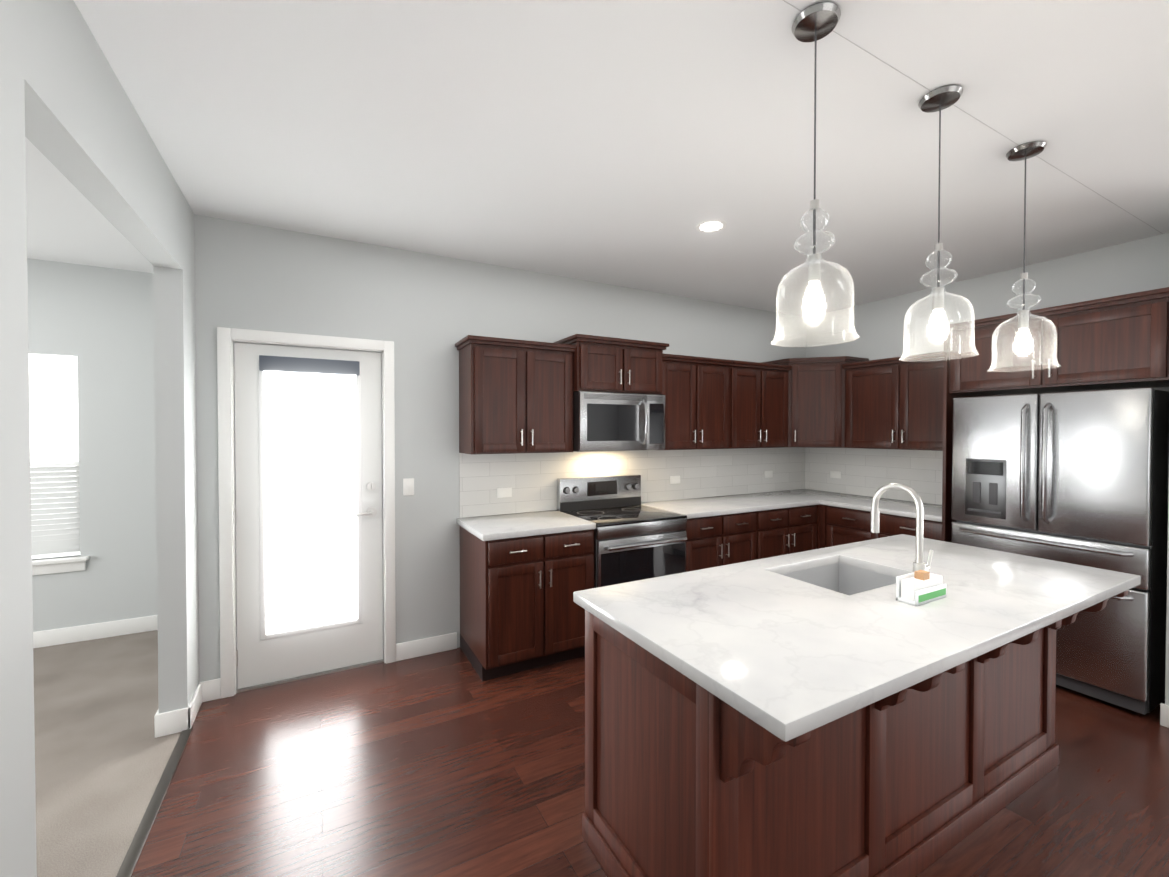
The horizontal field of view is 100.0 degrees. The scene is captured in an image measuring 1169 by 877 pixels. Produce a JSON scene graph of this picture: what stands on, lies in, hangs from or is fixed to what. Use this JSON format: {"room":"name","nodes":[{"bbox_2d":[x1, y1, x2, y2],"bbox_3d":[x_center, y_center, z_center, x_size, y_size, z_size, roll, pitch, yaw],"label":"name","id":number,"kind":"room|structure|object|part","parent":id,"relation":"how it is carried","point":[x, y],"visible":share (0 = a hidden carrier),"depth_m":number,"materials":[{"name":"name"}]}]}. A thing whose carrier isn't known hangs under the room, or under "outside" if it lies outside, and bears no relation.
{"room":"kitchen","nodes":[
{"label":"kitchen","id":0,"kind":"room"},
{"bbox_2d":[0,252,191,655],"bbox_3d":[-4.647,0.115,3.120,3.750,2.740,0.150,0,1,-29],"label":"wall","id":1,"kind":"structure","parent":0,"point":[141,348],"depth_m":3.51,"materials":[{"name":"grey paint"}]},
{"bbox_2d":[30,465,89,575],"bbox_3d":[-4.083,0.183,3.383,0.990,1.563,0.170,0,1,-29],"label":"window","id":2,"kind":"structure","parent":1,"relation":"in","point":[56,565],"depth_m":3.52,"materials":[{"name":"white"}]},
{"bbox_3d":[-4.113,0.131,3.437,0.810,1.380,0.005,0,1,-29],"label":"window pane glow","id":3,"kind":"part","parent":2,"relation":"part of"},
{"bbox_2d":[29,353,79,558],"bbox_3d":[-4.085,0.129,3.384,0.878,1.452,0.055,0,1,-29],"label":"window blinds","id":4,"kind":"object","parent":2,"relation":"attached to","point":[53,401],"visible":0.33,"depth_m":3.53,"materials":[{"name":"white plastic"}]},
{"bbox_2d":[33,615,157,647],"bbox_3d":[-4.604,1.428,3.066,3.755,0.115,0.018,0,1,-29],"label":"baseboard","id":5,"kind":"structure","parent":1,"relation":"attached to","point":[45,638],"depth_m":3.61,"materials":[{"name":"white wood"}]},
{"bbox_2d":[154,709,172,737],"bbox_3d":[-2.532,1.427,3.195,0.043,0.115,1.694,0,1,-29],"label":"baseboard","id":6,"kind":"structure","parent":1,"relation":"attached to","point":[163,721],"depth_m":2.46,"materials":[{"name":"white wood"}]},
{"bbox_2d":[33,630,180,876],"bbox_3d":[-2.496,1.590,-0.870,4.050,0.100,9.250,0,1,-29],"label":"floor carpet","id":7,"kind":"object","parent":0,"point":[102,754],"depth_m":2.36,"materials":[{"name":"beige carpet"}]},
{"bbox_2d":[188,208,807,688],"bbox_3d":[0.116,0.102,4.087,5.300,2.740,0.150,0,1,-29],"label":"wall","id":8,"kind":"structure","parent":0,"point":[241,275],"depth_m":3.31,"materials":[{"name":"grey paint"}]},
{"bbox_2d":[173,680,212,733],"bbox_3d":[-2.102,1.434,2.638,0.060,0.115,0.304,0,1,-29],"label":"baseboard","id":9,"kind":"structure","parent":8,"relation":"attached to","point":[173,721],"depth_m":2.57,"materials":[{"name":"white wood"}]},
{"bbox_2d":[217,327,395,698],"bbox_3d":[-1.706,0.424,3.088,0.944,2.122,0.168,0,1,-29],"label":"door frame","id":10,"kind":"structure","parent":8,"relation":"attached to","point":[227,338],"depth_m":2.88,"materials":[{"name":"white painted wood"}]},
{"bbox_2d":[233,342,382,688],"bbox_3d":[-1.692,0.455,3.053,0.805,2.034,0.105,0,1,-29],"label":"door","id":11,"kind":"structure","parent":8,"relation":"in","point":[308,470],"depth_m":3.05,"materials":[{"name":"white paint"}]},
{"bbox_2d":[403,478,413,495],"bbox_3d":[-1.181,0.325,3.292,0.070,0.115,0.008,0,1,-29],"label":"switch plate","id":12,"kind":"object","parent":8,"relation":"attached to","point":[408,486],"visible":1,"depth_m":3.29,"materials":[{"name":"white plastic"}]},
{"bbox_2d":[396,632,456,660],"bbox_3d":[-1.078,1.424,3.361,0.406,0.115,0.014,0,1,-29],"label":"baseboard","id":13,"kind":"structure","parent":8,"relation":"attached to","point":[431,645],"depth_m":3.35,"materials":[{"name":"white wood"}]},
{"bbox_2d":[455,335,575,453],"bbox_3d":[-0.482,-0.282,3.464,0.778,0.765,0.358,0,1,-29],"label":"upper cabinet","id":14,"kind":"object","parent":8,"relation":"attached to","point":[515,396],"visible":1,"depth_m":3.32,"materials":[{"name":"brown wood"}]},
{"bbox_2d":[553,334,668,394],"bbox_3d":[0.207,-0.543,3.805,0.819,0.393,0.412,0,1,-29],"label":"upper cabinet","id":15,"kind":"object","parent":8,"relation":"attached to","point":[611,365],"visible":0.96,"depth_m":3.63,"materials":[{"name":"brown wood"}]},
{"bbox_2d":[573,391,664,451],"bbox_3d":[0.218,-0.124,3.792,0.753,0.428,0.455,0,1,-29],"label":"microwave","id":16,"kind":"object","parent":15,"relation":"attached to","point":[602,421],"visible":0.98,"depth_m":3.61,"materials":[{"name":"silver metal"}]},
{"bbox_2d":[459,447,806,517],"bbox_3d":[0.734,0.318,4.335,3.679,0.458,0.009,0,1,-29],"label":"tile backsplash","id":17,"kind":"structure","parent":8,"relation":"attached to","point":[530,479],"depth_m":4.17,"materials":[{"name":"white tile"}]},
{"bbox_2d":[497,487,511,497],"bbox_3d":[-0.588,0.398,3.607,0.114,0.070,0.007,0,1,-29],"label":"electrical outlet","id":18,"kind":"object","parent":17,"relation":"attached to","point":[503,492],"visible":1,"depth_m":3.60,"materials":[{"name":"white plastic"}]},
{"bbox_2d":[670,476,679,483],"bbox_3d":[0.808,0.368,4.367,0.114,0.070,0.007,0,1,-29],"label":"electrical outlet","id":19,"kind":"object","parent":17,"relation":"attached to","point":[674,479],"visible":1,"depth_m":4.36,"materials":[{"name":"white plastic"}]},
{"bbox_2d":[764,471,772,477],"bbox_3d":[1.853,0.360,4.936,0.114,0.070,0.007,0,1,-29],"label":"electrical outlet","id":20,"kind":"object","parent":17,"relation":"attached to","point":[768,474],"visible":1,"depth_m":4.93,"materials":[{"name":"white plastic"}]},
{"bbox_2d":[661,353,732,449],"bbox_3d":[0.862,-0.292,4.196,0.758,0.765,0.358,0,1,-29],"label":"upper cabinet","id":21,"kind":"object","parent":8,"relation":"attached to","point":[696,391],"visible":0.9,"depth_m":4.06,"materials":[{"name":"brown wood"}]},
{"bbox_2d":[728,360,791,448],"bbox_3d":[1.529,-0.297,4.560,0.758,0.765,0.358,0,1,-29],"label":"upper cabinet","id":22,"kind":"object","parent":8,"relation":"attached to","point":[758,405],"visible":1,"depth_m":4.41,"materials":[{"name":"brown wood"}]},
{"bbox_2d":[25,0,1168,316],"bbox_3d":[0.687,-1.273,0.825,11.300,0.101,9.250,0,1,-29],"label":"ceiling","id":23,"kind":"structure","parent":0,"point":[625,142],"depth_m":1.99,"materials":[{"name":"white paint"}]},
{"bbox_2d":[696,220,725,232],"bbox_3d":[0.746,-1.250,2.891,0.176,0.004,0.176,0,1,-29],"label":"recessed light","id":24,"kind":"object","parent":23,"relation":"in","point":[709,226],"visible":1,"depth_m":2.89,"materials":[{"name":"white"}]},
{"bbox_2d":[771,2,858,346],"bbox_3d":[0.681,-0.762,1.450,0.238,0.940,0.238,0,1,-29],"label":"pendant light","id":25,"kind":"object","parent":23,"relation":"hanging from","point":[815,22],"visible":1,"depth_m":1.44,"materials":[{"name":"clear glass"}]},
{"bbox_2d":[899,85,978,361],"bbox_3d":[1.287,-0.766,1.780,0.238,0.940,0.238,0,1,-29],"label":"pendant light","id":26,"kind":"object","parent":23,"relation":"hanging from","point":[939,99],"visible":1,"depth_m":1.77,"materials":[{"name":"clear glass"}]},
{"bbox_2d":[988,141,1060,371],"bbox_3d":[1.893,-0.771,2.110,0.238,0.940,0.238,0,1,-29],"label":"pendant light","id":27,"kind":"object","parent":23,"relation":"hanging from","point":[1023,345],"visible":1,"depth_m":2.10,"materials":[{"name":"clear glass"}]},
{"bbox_2d":[131,647,1168,876],"bbox_3d":[2.807,1.562,1.206,7.250,0.100,7.820,0,1,-29],"label":"floor","id":28,"kind":"structure","parent":0,"point":[449,763],"depth_m":2.10,"materials":[{"name":"brown wood"}]},
{"bbox_2d":[116,727,192,876],"bbox_3d":[-1.670,1.499,1.846,0.044,0.007,1.530,0,1,-29],"label":"trim","id":29,"kind":"structure","parent":28,"relation":"on","point":[129,862],"depth_m":1.97,"materials":[{"name":"grey"}]},
{"bbox_2d":[456,510,595,680],"bbox_3d":[-0.406,1.022,3.351,0.771,0.920,0.660,0,1,-29],"label":"base cabinet","id":30,"kind":"object","parent":28,"relation":"on","point":[524,576],"visible":0.98,"depth_m":3.11,"materials":[{"name":"brown wood"}]},
{"bbox_2d":[557,474,686,587],"bbox_3d":[0.283,0.895,3.686,0.757,1.165,0.707,0,1,-29],"label":"range","id":31,"kind":"object","parent":28,"relation":"on","point":[635,539],"visible":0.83,"depth_m":3.52,"materials":[{"name":"silver metal"}]},
{"bbox_2d":[685,521,764,571],"bbox_3d":[0.960,1.031,4.114,0.832,0.880,0.625,0,1,-29],"label":"base cabinet","id":32,"kind":"object","parent":28,"relation":"on","point":[727,530],"depth_m":3.79,"materials":[{"name":"brown wood"}]},
{"bbox_2d":[641,489,941,548],"bbox_3d":[1.784,0.573,3.990,2.168,0.040,1.624,0,1,-29],"label":"countertop","id":33,"kind":"structure","parent":32,"relation":"on","point":[800,517],"depth_m":4.13,"materials":[{"name":"white stone"}]},
{"bbox_2d":[765,541,812,557],"bbox_3d":[1.581,1.027,4.452,0.874,0.880,0.625,0,1,-29],"label":"base cabinet","id":34,"kind":"object","parent":28,"relation":"on","point":[772,548],"depth_m":4.14,"materials":[{"name":"brown wood"}]},
{"bbox_2d":[813,545,824,549],"bbox_3d":[2.193,1.022,4.758,0.720,0.880,0.678,0,1,-29],"label":"base cabinet","id":35,"kind":"object","parent":28,"relation":"on","point":[814,546],"depth_m":4.35,"materials":[{"name":"brown wood"}]},
{"bbox_2d":[582,594,1127,876],"bbox_3d":[1.123,1.056,1.969,2.114,0.890,0.961,0,1,-29],"label":"kitchen island","id":36,"kind":"object","parent":28,"relation":"on","point":[678,783],"depth_m":1.58,"materials":[{"name":"wood"},{"name":"marble"}]},
{"bbox_2d":[573,534,1140,745],"bbox_3d":[1.136,0.591,1.939,2.170,0.040,0.950,0,1,-29],"label":"island countertop","id":37,"kind":"structure","parent":36,"relation":"on","point":[795,657],"depth_m":1.56,"materials":[{"name":"white stone"}]},
{"bbox_2d":[785,562,900,589],"bbox_3d":[1.104,0.700,2.094,0.528,0.206,0.398,0,1,-29],"label":"sink","id":38,"kind":"object","parent":37,"relation":"in","point":[843,575],"depth_m":2.32,"materials":[{"name":"silver metal"}]},
{"bbox_2d":[871,483,932,571],"bbox_3d":[1.258,0.372,1.943,0.111,0.397,0.216,0,1,-29],"label":"faucet","id":39,"kind":"object","parent":37,"relation":"on","point":[919,564],"visible":0.79,"depth_m":1.88,"materials":[{"name":"silver metal"}]},
{"bbox_2d":[896,569,946,605],"bbox_3d":[1.206,0.523,1.753,0.195,0.100,0.072,0,1,-29],"label":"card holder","id":40,"kind":"object","parent":37,"relation":"on","point":[918,587],"visible":1,"depth_m":1.73,"materials":[{"name":"white plastic"}]},
{"bbox_2d":[825,525,941,547],"bbox_3d":[2.605,1.031,4.099,0.626,0.880,1.014,0,1,-29],"label":"base cabinet","id":41,"kind":"object","parent":28,"relation":"on","point":[934,532],"depth_m":3.72,"materials":[{"name":"brown wood"}]},
{"bbox_2d":[942,332,981,541],"bbox_3d":[2.832,0.363,3.619,0.678,2.230,0.020,0,1,-29],"label":"panel","id":42,"kind":"object","parent":28,"relation":"on","point":[947,519],"visible":0.07,"depth_m":3.46,"materials":[{"name":"brown wood"}]},
{"bbox_2d":[951,387,1168,714],"bbox_3d":[3.018,0.605,3.119,0.806,1.760,0.910,0,1,-29],"label":"fridge","id":43,"kind":"object","parent":28,"relation":"on","point":[1077,477],"visible":0.85,"depth_m":2.76,"materials":[{"name":"silver metal"}]},
{"bbox_2d":[808,234,1163,504],"bbox_3d":[3.059,0.102,4.068,0.150,2.740,2.660,0,1,-29],"label":"wall","id":44,"kind":"structure","parent":0,"point":[1135,266],"depth_m":3.75,"materials":[{"name":"grey paint"}]},
{"bbox_2d":[762,356,868,447],"bbox_3d":[2.211,-0.335,4.748,0.678,0.835,0.678,0,1,-29],"label":"upper cabinet","id":45,"kind":"object","parent":44,"relation":"attached to","point":[816,402],"visible":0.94,"depth_m":4.55,"materials":[{"name":"brown wood"}]},
{"bbox_2d":[807,448,942,504],"bbox_3d":[2.740,0.316,4.488,0.009,0.458,1.590,0,1,-29],"label":"tile backsplash","id":46,"kind":"structure","parent":44,"relation":"attached to","point":[863,470],"depth_m":4.54,"materials":[{"name":"white tile"}]},
{"bbox_2d":[830,471,840,478],"bbox_3d":[2.508,0.360,4.898,0.007,0.070,0.114,0,1,-29],"label":"electrical outlet","id":47,"kind":"object","parent":46,"relation":"attached to","point":[835,474],"visible":1,"depth_m":4.90,"materials":[{"name":"white plastic"}]},
{"bbox_2d":[842,351,943,450],"bbox_3d":[2.733,-0.291,4.125,0.358,0.765,0.974,0,1,-29],"label":"upper cabinet","id":48,"kind":"object","parent":44,"relation":"attached to","point":[894,403],"visible":0.65,"depth_m":4.08,"materials":[{"name":"brown wood"}]},
{"bbox_2d":[948,287,1168,395],"bbox_3d":[3.073,-0.553,3.139,0.700,0.475,1.029,0,1,-29],"label":"upper cabinet","id":49,"kind":"object","parent":44,"relation":"attached to","point":[1117,342],"visible":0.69,"depth_m":2.87,"materials":[{"name":"brown wood"}]},
{"bbox_2d":[1164,233,1168,704],"bbox_3d":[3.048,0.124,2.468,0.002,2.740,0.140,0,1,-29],"label":"wall","id":50,"kind":"structure","parent":0,"point":[1166,235],"depth_m":2.54,"materials":[{"name":"grey paint"}]}
]}

